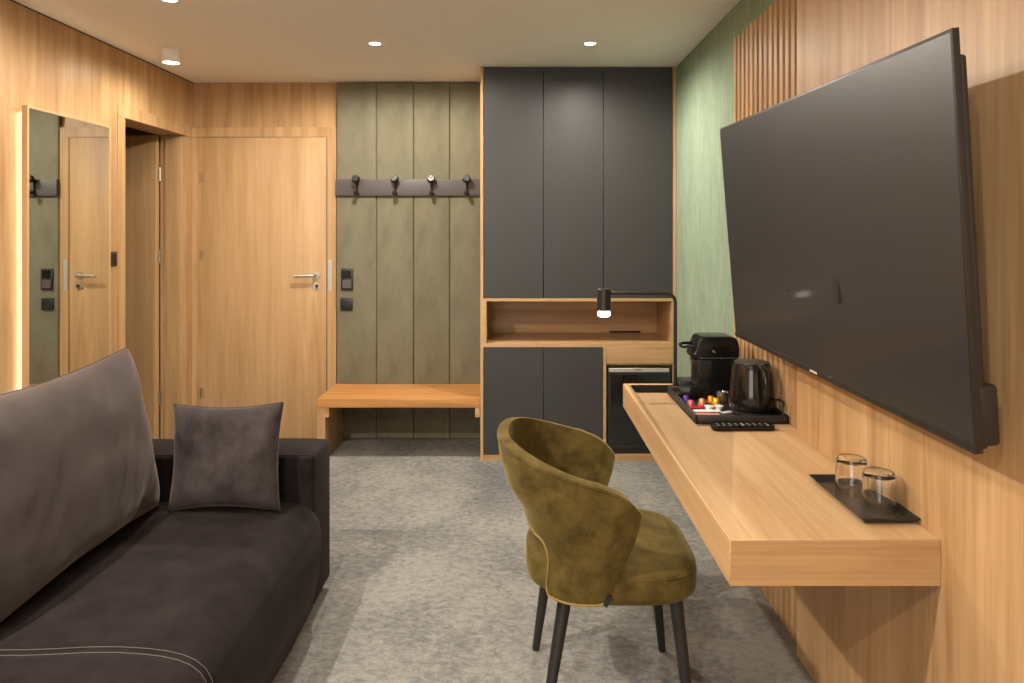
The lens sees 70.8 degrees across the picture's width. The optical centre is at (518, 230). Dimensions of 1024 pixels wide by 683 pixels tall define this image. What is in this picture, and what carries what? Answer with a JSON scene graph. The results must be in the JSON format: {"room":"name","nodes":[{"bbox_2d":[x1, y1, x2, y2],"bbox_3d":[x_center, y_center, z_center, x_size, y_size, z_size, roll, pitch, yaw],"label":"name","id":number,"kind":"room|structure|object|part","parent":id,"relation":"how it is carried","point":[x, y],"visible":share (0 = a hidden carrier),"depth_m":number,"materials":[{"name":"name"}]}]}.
{"room":"hotel room","nodes":[
{"label":"hotel room","id":0,"kind":"room"},
{"bbox_2d":[9,0,192,391],"bbox_3d":[-2.317,0.202,1.270,0.170,2.437,7.340,0,0,0],"label":"wall","id":1,"kind":"structure","parent":0,"point":[54,66],"depth_m":3.53,"materials":[{"name":"brown wood"}]},
{"bbox_2d":[0,0,8,393],"bbox_3d":[-2.215,0.202,2.152,0.035,2.437,1.905,0,0,0],"label":"trim","id":2,"kind":"structure","parent":1,"relation":"attached to","point":[4,4],"depth_m":3.08,"materials":[{"name":"brown wood"}]},
{"bbox_2d":[22,105,110,387],"bbox_3d":[-2.207,0.290,3.527,0.050,1.700,0.655,0,0,0],"label":"wall mirror","id":3,"kind":"object","parent":1,"relation":"attached to","point":[66,160],"visible":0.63,"depth_m":3.47,"materials":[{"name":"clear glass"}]},
{"bbox_2d":[10,0,193,83],"bbox_3d":[-2.230,-1.014,3.995,0.004,0.005,1.890,0,0,0],"label":"trim","id":4,"kind":"structure","parent":1,"relation":"attached to","point":[10,0],"depth_m":3.77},
{"bbox_2d":[111,252,116,265],"bbox_3d":[-2.225,0.154,3.948,0.014,0.080,0.080,0,0,0],"label":"light switch","id":5,"kind":"object","parent":1,"relation":"attached to","point":[113,254],"visible":0.59,"depth_m":3.95,"materials":[{"name":"black plastic"}]},
{"bbox_2d":[125,126,159,437],"bbox_3d":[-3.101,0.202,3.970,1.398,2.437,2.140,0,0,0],"label":"door frame","id":6,"kind":"structure","parent":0,"point":[128,131],"depth_m":4.94,"materials":[{"name":"brown wood"}]},
{"bbox_2d":[117,103,190,438],"bbox_3d":[-2.688,0.354,4.452,0.922,2.132,0.895,0,0,0],"label":"door","id":7,"kind":"structure","parent":6,"relation":"in","point":[139,173],"depth_m":4.79,"materials":[{"name":"brown wood"}]},
{"bbox_2d":[193,83,413,127],"bbox_3d":[-0.652,0.202,5.000,3.499,2.437,0.120,0,0,0],"label":"wall","id":8,"kind":"structure","parent":0,"point":[214,104],"depth_m":4.94,"materials":[{"name":"brown wood"}]},
{"bbox_2d":[191,127,336,437],"bbox_3d":[-1.737,0.356,4.892,0.988,2.128,0.094,0,0,0],"label":"door","id":9,"kind":"structure","parent":8,"relation":"in","point":[264,199],"depth_m":4.91,"materials":[{"name":"brown wood"}]},
{"bbox_3d":[-1.441,0.303,4.874,0.146,0.025,0.058,0,0,0],"label":"handle","id":10,"kind":"part","parent":9,"relation":"part of","materials":[{"name":"metal"}]},
{"bbox_3d":[-1.285,0.300,4.905,0.026,0.210,0.003,0,0,0],"label":"strike plate","id":11,"kind":"part","parent":9,"relation":"part of","materials":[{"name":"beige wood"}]},
{"bbox_2d":[337,83,376,438],"bbox_3d":[-1.104,0.203,4.920,0.272,2.427,0.039,0,0,0],"label":"upholstered panel","id":12,"kind":"object","parent":8,"relation":"attached to","point":[356,102],"visible":0.8,"depth_m":4.90,"materials":[{"name":"green fabric"}]},
{"bbox_2d":[340,298,352,309],"bbox_3d":[-1.169,0.497,4.892,0.082,0.082,0.016,0,0,0],"label":"wall socket","id":13,"kind":"object","parent":12,"relation":"attached to","point":[345,303],"visible":1,"depth_m":4.89,"materials":[{"name":"black plastic"}]},
{"bbox_2d":[341,269,352,289],"bbox_3d":[-1.165,0.328,4.892,0.082,0.146,0.016,0,0,0],"label":"switch","id":14,"kind":"object","parent":12,"relation":"attached to","point":[346,274],"visible":1,"depth_m":4.88,"materials":[{"name":"black plastic"}]},
{"bbox_2d":[377,83,413,438],"bbox_3d":[-0.841,0.203,4.920,0.251,2.427,0.039,0,0,0],"label":"upholstered panel","id":15,"kind":"object","parent":8,"relation":"attached to","point":[395,101],"visible":1,"depth_m":4.90,"materials":[{"name":"green fabric"}]},
{"bbox_2d":[336,175,479,196],"bbox_3d":[-0.740,-0.304,4.851,1.000,0.142,0.097,0,0,0],"label":"coat rack","id":16,"kind":"object","parent":15,"relation":"attached to","point":[355,186],"visible":0.96,"depth_m":4.88,"materials":[{"name":"black metal"}]},
{"bbox_2d":[414,83,449,438],"bbox_3d":[-0.591,0.203,4.920,0.244,2.427,0.039,0,0,0],"label":"upholstered panel","id":17,"kind":"object","parent":8,"relation":"attached to","point":[431,100],"visible":1,"depth_m":4.90,"materials":[{"name":"green fabric"}]},
{"bbox_2d":[450,83,479,438],"bbox_3d":[-0.353,0.203,4.920,0.228,2.427,0.039,0,0,0],"label":"upholstered panel","id":18,"kind":"object","parent":8,"relation":"attached to","point":[464,97],"visible":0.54,"depth_m":4.90,"materials":[{"name":"green fabric"}]},
{"bbox_2d":[14,0,739,82],"bbox_3d":[-1.302,-1.067,1.280,4.797,0.100,7.560,0,0,0],"label":"ceiling","id":19,"kind":"structure","parent":0,"point":[218,41],"depth_m":3.69,"materials":[{"name":"white paint"}]},
{"bbox_2d":[161,0,179,2],"bbox_3d":[-1.530,-1.014,3.155,0.086,0.006,0.086,0,0,0],"label":"recessed light","id":20,"kind":"object","parent":19,"relation":"in","point":[169,1],"visible":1,"depth_m":3.17,"materials":[{"name":"white"}]},
{"bbox_2d":[161,48,180,64],"bbox_3d":[-1.952,-0.980,4.045,0.100,0.074,0.100,0,0,0],"label":"ceiling spotlight","id":21,"kind":"object","parent":19,"relation":"attached to","point":[170,56],"visible":1,"depth_m":4.01,"materials":[{"name":"white metal"}]},
{"bbox_2d":[367,41,382,45],"bbox_3d":[-0.776,-1.014,3.895,0.086,0.006,0.086,0,0,0],"label":"recessed light","id":22,"kind":"object","parent":19,"relation":"in","point":[374,43],"visible":1,"depth_m":3.89,"materials":[{"name":"white"}]},
{"bbox_2d":[582,41,597,45],"bbox_3d":[0.387,-1.014,3.895,0.086,0.006,0.086,0,0,0],"label":"recessed light","id":23,"kind":"object","parent":19,"relation":"in","point":[587,43],"visible":1,"depth_m":3.89,"materials":[{"name":"white"}]},
{"bbox_2d":[159,438,814,682],"bbox_3d":[-1.302,1.470,1.280,4.797,0.100,7.560,0,0,0],"label":"floor","id":24,"kind":"structure","parent":0,"point":[429,580],"depth_m":2.75,"materials":[{"name":"grey carpet"}]},
{"bbox_2d":[0,439,329,682],"bbox_3d":[-1.283,1.050,1.690,1.138,0.740,2.380,0,0,0],"label":"sofa","id":25,"kind":"object","parent":24,"relation":"on","point":[219,594],"visible":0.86,"depth_m":2.04,"materials":[{"name":"brown fabric"}]},
{"bbox_2d":[0,347,159,621],"bbox_3d":[-1.358,0.705,2.112,0.286,0.574,0.976,0,0,3],"label":"cushion","id":26,"kind":"object","parent":25,"relation":"on","point":[78,465],"visible":1,"depth_m":2.02,"materials":[{"name":"grey fabric"}]},
{"bbox_2d":[168,402,283,510],"bbox_3d":[-1.036,0.799,2.551,0.413,0.377,0.160,0,0,1],"label":"throw pillow","id":27,"kind":"object","parent":25,"relation":"on","point":[224,456],"visible":1,"depth_m":2.50,"materials":[{"name":"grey fabric"}]},
{"bbox_3d":[-1.302,1.104,2.760,1.100,0.552,0.239,0,0,0],"label":"armrest","id":28,"kind":"part","parent":25,"relation":"part of","materials":[{"name":"brown fabric"}]},
{"bbox_2d":[317,384,479,453],"bbox_3d":[-0.742,1.229,4.675,1.006,0.382,0.445,0,0,0],"label":"bench","id":29,"kind":"object","parent":24,"relation":"on","point":[330,404],"visible":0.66,"depth_m":4.52,"materials":[{"name":"orange wood"}]},
{"bbox_3d":[-1.221,1.256,4.676,0.048,0.327,0.442,0,0,0],"label":"panel","id":30,"kind":"part","parent":29,"relation":"part of","materials":[{"name":"brown wood"}]},
{"bbox_3d":[-0.742,1.065,4.673,1.006,0.055,0.441,0,0,0],"label":"seat","id":31,"kind":"part","parent":29,"relation":"part of","materials":[{"name":"orange wood"}]},
{"bbox_2d":[480,67,675,460],"bbox_3d":[0.369,0.203,4.695,1.211,2.435,0.486,0,0,0],"label":"wardrobe","id":32,"kind":"object","parent":24,"relation":"on","point":[578,164],"visible":0.8,"depth_m":4.45,"materials":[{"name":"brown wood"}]},
{"bbox_3d":[-0.227,0.203,4.696,0.018,2.435,0.485,0,0,0],"label":"panel","id":33,"kind":"part","parent":32,"relation":"part of","materials":[{"name":"brown wood"}]},
{"bbox_3d":[-0.031,1.051,4.463,0.368,0.662,0.021,0,0,0],"label":"door","id":34,"kind":"part","parent":32,"relation":"part of","materials":[{"name":"laminate"}]},
{"bbox_3d":[-0.031,-0.299,4.463,0.368,1.427,0.021,0,0,0],"label":"door","id":35,"kind":"part","parent":32,"relation":"part of","materials":[{"name":"laminate"}]},
{"bbox_3d":[0.339,1.051,4.463,0.366,0.662,0.021,0,0,0],"label":"door","id":36,"kind":"part","parent":32,"relation":"part of","materials":[{"name":"laminate"}]},
{"bbox_3d":[0.340,-0.299,4.463,0.368,1.427,0.021,0,0,0],"label":"door","id":37,"kind":"part","parent":32,"relation":"part of","materials":[{"name":"laminate"}]},
{"bbox_2d":[606,365,669,452],"bbox_3d":[0.747,1.111,4.682,0.395,0.543,0.456,0,0,0],"label":"fridge","id":38,"kind":"object","parent":32,"relation":"in","point":[622,436],"visible":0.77,"depth_m":4.46,"materials":[{"name":"black plastic"}]},
{"bbox_3d":[0.747,1.107,4.471,0.351,0.435,0.016,0,0,0],"label":"glass pane","id":39,"kind":"part","parent":38,"relation":"part of","materials":[{"name":"black glass"}]},
{"bbox_3d":[0.740,-0.299,4.463,0.426,1.427,0.021,0,0,0],"label":"door","id":40,"kind":"part","parent":32,"relation":"part of","materials":[{"name":"laminate"}]},
{"bbox_3d":[0.749,0.770,4.463,0.410,0.100,0.021,0,0,0],"label":"drawer","id":41,"kind":"part","parent":32,"relation":"part of","materials":[{"name":"brown wood"}]},
{"bbox_3d":[0.965,0.203,4.696,0.020,2.435,0.485,0,0,0],"label":"panel","id":42,"kind":"part","parent":32,"relation":"part of","materials":[{"name":"brown wood"}]},
{"bbox_2d":[497,417,696,682],"bbox_3d":[0.229,1.016,2.222,0.594,0.808,0.584,0,0,0],"label":"dining chair","id":43,"kind":"object","parent":24,"relation":"on","point":[588,544],"visible":1,"depth_m":2.01,"materials":[{"name":"green fabric"}]},
{"bbox_3d":[0.088,1.222,2.414,0.041,0.396,0.108,0,0,-37],"label":"leg","id":44,"kind":"part","parent":43,"relation":"part of","materials":[{"name":"black wood"}]},
{"bbox_3d":[0.103,1.222,2.032,0.122,0.397,0.041,0,0,-37],"label":"leg","id":45,"kind":"part","parent":43,"relation":"part of","materials":[{"name":"black wood"}]},
{"bbox_3d":[0.135,0.819,2.222,0.398,0.413,0.577,0,0,0],"label":"backrest","id":46,"kind":"part","parent":43,"relation":"part of","materials":[{"name":"green fabric"}]},
{"bbox_3d":[0.274,0.983,2.231,0.500,0.102,0.518,0,0,0],"label":"seat","id":47,"kind":"part","parent":43,"relation":"part of","materials":[{"name":"green fabric"}]},
{"bbox_3d":[0.464,1.222,2.412,0.090,0.395,0.041,0,0,-37],"label":"leg","id":48,"kind":"part","parent":43,"relation":"part of","materials":[{"name":"black wood"}]},
{"bbox_3d":[0.464,1.222,2.032,0.090,0.395,0.041,0,0,37],"label":"leg","id":49,"kind":"part","parent":43,"relation":"part of","materials":[{"name":"black wood"}]},
{"bbox_2d":[676,0,775,376],"bbox_3d":[1.037,0.202,1.270,0.120,2.437,7.340,0,0,0],"label":"wall","id":50,"kind":"structure","parent":0,"point":[704,77],"depth_m":3.80,"materials":[{"name":"green paper"}]},
{"bbox_2d":[733,0,796,640],"bbox_3d":[0.966,0.282,2.806,0.022,2.276,0.788,0,0,0],"label":"slatted wall panel","id":51,"kind":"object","parent":50,"relation":"attached to","point":[765,51],"depth_m":2.72,"materials":[{"name":"brown wood"}]},
{"bbox_2d":[623,384,940,585],"bbox_3d":[0.711,0.732,2.401,0.488,0.103,1.628,0,0,0],"label":"desk","id":52,"kind":"object","parent":50,"relation":"attached to","point":[752,498],"visible":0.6,"depth_m":1.75,"materials":[{"name":"brown wood"}]},
{"bbox_2d":[597,288,690,385],"bbox_3d":[0.554,0.482,3.100,0.432,0.467,0.090,0,0,0],"label":"desk lamp","id":53,"kind":"object","parent":52,"relation":"on","point":[603,294],"visible":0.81,"depth_m":3.09,"materials":[{"name":"black plastic"}]},
{"bbox_3d":[0.368,0.353,3.100,0.057,0.037,0.057,0,0,0],"label":"bulb","id":54,"kind":"part","parent":53,"relation":"part of","materials":[{"name":"white glass"}]},
{"bbox_3d":[0.538,0.483,3.100,0.289,0.445,0.015,0,0,0],"label":"lamp arm","id":55,"kind":"part","parent":53,"relation":"part of","materials":[{"name":"black metal"}]},
{"bbox_2d":[667,386,788,423],"bbox_3d":[0.788,0.665,2.776,0.330,0.030,0.483,0,0,0],"label":"serving tray","id":56,"kind":"object","parent":52,"relation":"on","point":[776,417],"visible":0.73,"depth_m":2.54,"materials":[{"name":"black plastic"}]},
{"bbox_2d":[682,395,689,402],"bbox_3d":[0.660,0.661,2.838,0.037,0.024,0.037,0,0,0],"label":"capsule","id":57,"kind":"object","parent":56,"relation":"on","point":[685,399],"visible":0.63,"depth_m":2.83,"materials":[{"name":"metal"}]},
{"bbox_2d":[687,400,694,406],"bbox_3d":[0.661,0.661,2.765,0.037,0.024,0.037,0,0,0],"label":"capsule","id":58,"kind":"object","parent":56,"relation":"on","point":[689,402],"visible":0.84,"depth_m":2.75,"materials":[{"name":"metal"}]},
{"bbox_2d":[697,398,706,405],"bbox_3d":[0.711,0.661,2.789,0.037,0.024,0.037,0,0,0],"label":"capsule","id":59,"kind":"object","parent":56,"relation":"on","point":[701,402],"visible":0.95,"depth_m":2.78,"materials":[{"name":"metal"}]},
{"bbox_2d":[672,332,738,398],"bbox_3d":[0.757,0.546,2.925,0.246,0.252,0.130,0,0,0],"label":"coffee machine","id":60,"kind":"object","parent":56,"relation":"on","point":[712,354],"visible":0.94,"depth_m":2.87,"materials":[{"name":"black plastic"}]},
{"bbox_2d":[672,387,696,398],"bbox_3d":[0.675,0.658,2.926,0.082,0.028,0.104,0,0,0],"label":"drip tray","id":61,"kind":"object","parent":60,"relation":"on","point":[691,392],"depth_m":2.89,"materials":[{"name":"black plastic"}]},
{"bbox_3d":[0.685,0.464,2.926,0.062,0.018,0.100,0,0,0],"label":"lever","id":62,"kind":"part","parent":60,"relation":"part of","materials":[{"name":"black plastic"}]},
{"bbox_2d":[693,409,721,411],"bbox_3d":[0.704,0.671,2.696,0.105,0.005,0.030,0,0,-2],"label":"sachet","id":63,"kind":"object","parent":56,"relation":"on","point":[696,410],"visible":0.94,"depth_m":2.69,"materials":[{"name":"paper"}]},
{"bbox_2d":[696,413,719,414],"bbox_3d":[0.692,0.671,2.649,0.095,0.005,0.020,0,0,2],"label":"sachet","id":64,"kind":"object","parent":56,"relation":"on","point":[696,413],"visible":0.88,"depth_m":2.64,"materials":[{"name":"paper"}]},
{"bbox_2d":[704,405,713,408],"bbox_3d":[0.719,0.666,2.717,0.035,0.014,0.035,0,0,0],"label":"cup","id":65,"kind":"object","parent":56,"relation":"on","point":[706,406],"visible":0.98,"depth_m":2.71,"materials":[{"name":"white ceramic"}]},
{"bbox_2d":[706,395,713,402],"bbox_3d":[0.758,0.661,2.838,0.037,0.024,0.037,0,0,0],"label":"capsule","id":66,"kind":"object","parent":56,"relation":"on","point":[710,397],"visible":0.78,"depth_m":2.83,"materials":[{"name":"metal"}]},
{"bbox_2d":[711,397,720,404],"bbox_3d":[0.769,0.661,2.802,0.037,0.024,0.037,0,0,0],"label":"capsule","id":67,"kind":"object","parent":56,"relation":"on","point":[715,400],"visible":0.95,"depth_m":2.79,"materials":[{"name":"metal"}]},
{"bbox_2d":[714,404,722,409],"bbox_3d":[0.756,0.666,2.720,0.035,0.014,0.035,0,0,0],"label":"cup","id":68,"kind":"object","parent":56,"relation":"on","point":[719,407],"visible":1,"depth_m":2.71,"materials":[{"name":"white ceramic"}]},
{"bbox_2d":[716,390,728,402],"bbox_3d":[0.802,0.653,2.830,0.051,0.042,0.051,0,0,0],"label":"cup","id":69,"kind":"object","parent":56,"relation":"on","point":[723,396],"visible":0.88,"depth_m":2.81,"materials":[{"name":"silver metal"}]},
{"bbox_2d":[728,358,774,414],"bbox_3d":[0.861,0.576,2.665,0.165,0.196,0.173,0,0,32],"label":"electric kettle","id":70,"kind":"object","parent":56,"relation":"on","point":[751,386],"visible":0.95,"depth_m":2.60,"materials":[{"name":"black plastic"}]},
{"bbox_3d":[0.864,0.483,2.668,0.124,0.005,0.124,0,0,-31],"label":"lid","id":71,"kind":"part","parent":70,"relation":"part of","materials":[{"name":"black plastic"}]},
{"bbox_3d":[0.877,0.561,2.586,0.025,0.167,0.067,0,0,-9],"label":"handle","id":72,"kind":"part","parent":70,"relation":"part of","materials":[{"name":"black plastic"}]},
{"bbox_2d":[775,399,783,414],"bbox_3d":[0.949,0.640,2.655,0.014,0.061,0.211,0,0,3],"label":"power cord","id":73,"kind":"object","parent":56,"relation":"on","point":[775,399],"visible":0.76,"depth_m":2.58,"materials":[{"name":"black plastic"}]},
{"bbox_2d":[711,423,774,430],"bbox_3d":[0.769,0.671,2.470,0.215,0.018,0.045,0,0,0],"label":"remote control","id":74,"kind":"object","parent":52,"relation":"on","point":[714,426],"visible":1,"depth_m":2.45,"materials":[{"name":"black plastic"}]},
{"bbox_3d":[0.699,0.732,1.588,0.463,0.100,0.001,0,0,0],"label":"panel","id":75,"kind":"part","parent":52,"relation":"part of","materials":[{"name":"brown wood"}]},
{"bbox_2d":[809,474,920,522],"bbox_3d":[0.862,0.673,1.817,0.138,0.016,0.306,0,0,0],"label":"tray","id":76,"kind":"object","parent":52,"relation":"on","point":[827,481],"visible":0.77,"depth_m":1.74,"materials":[{"name":"black plastic"}]},
{"bbox_2d":[835,453,866,497],"bbox_3d":[0.860,0.631,1.860,0.077,0.093,0.077,0,0,0],"label":"drinking glass","id":77,"kind":"object","parent":76,"relation":"on","point":[849,467],"visible":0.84,"depth_m":1.83,"materials":[{"name":"clear glass"}]},
{"bbox_2d":[861,467,896,514],"bbox_3d":[0.877,0.631,1.752,0.077,0.093,0.077,0,0,0],"label":"drinking glass","id":78,"kind":"object","parent":76,"relation":"on","point":[878,495],"visible":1,"depth_m":1.72,"materials":[{"name":"clear glass"}]},
{"bbox_2d":[720,27,999,453],"bbox_3d":[0.835,0.016,1.982,0.193,0.785,1.428,0,0,0],"label":"television","id":79,"kind":"object","parent":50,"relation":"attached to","point":[849,198],"visible":1,"depth_m":1.60,"materials":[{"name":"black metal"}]},
{"bbox_2d":[797,0,1023,682],"bbox_3d":[0.955,0.282,0.006,0.045,2.276,4.812,0,0,0],"label":"wall","id":80,"kind":"structure","parent":50,"relation":"attached to","point":[968,628],"depth_m":1.53,"materials":[{"name":"brown wood"}]}
]}

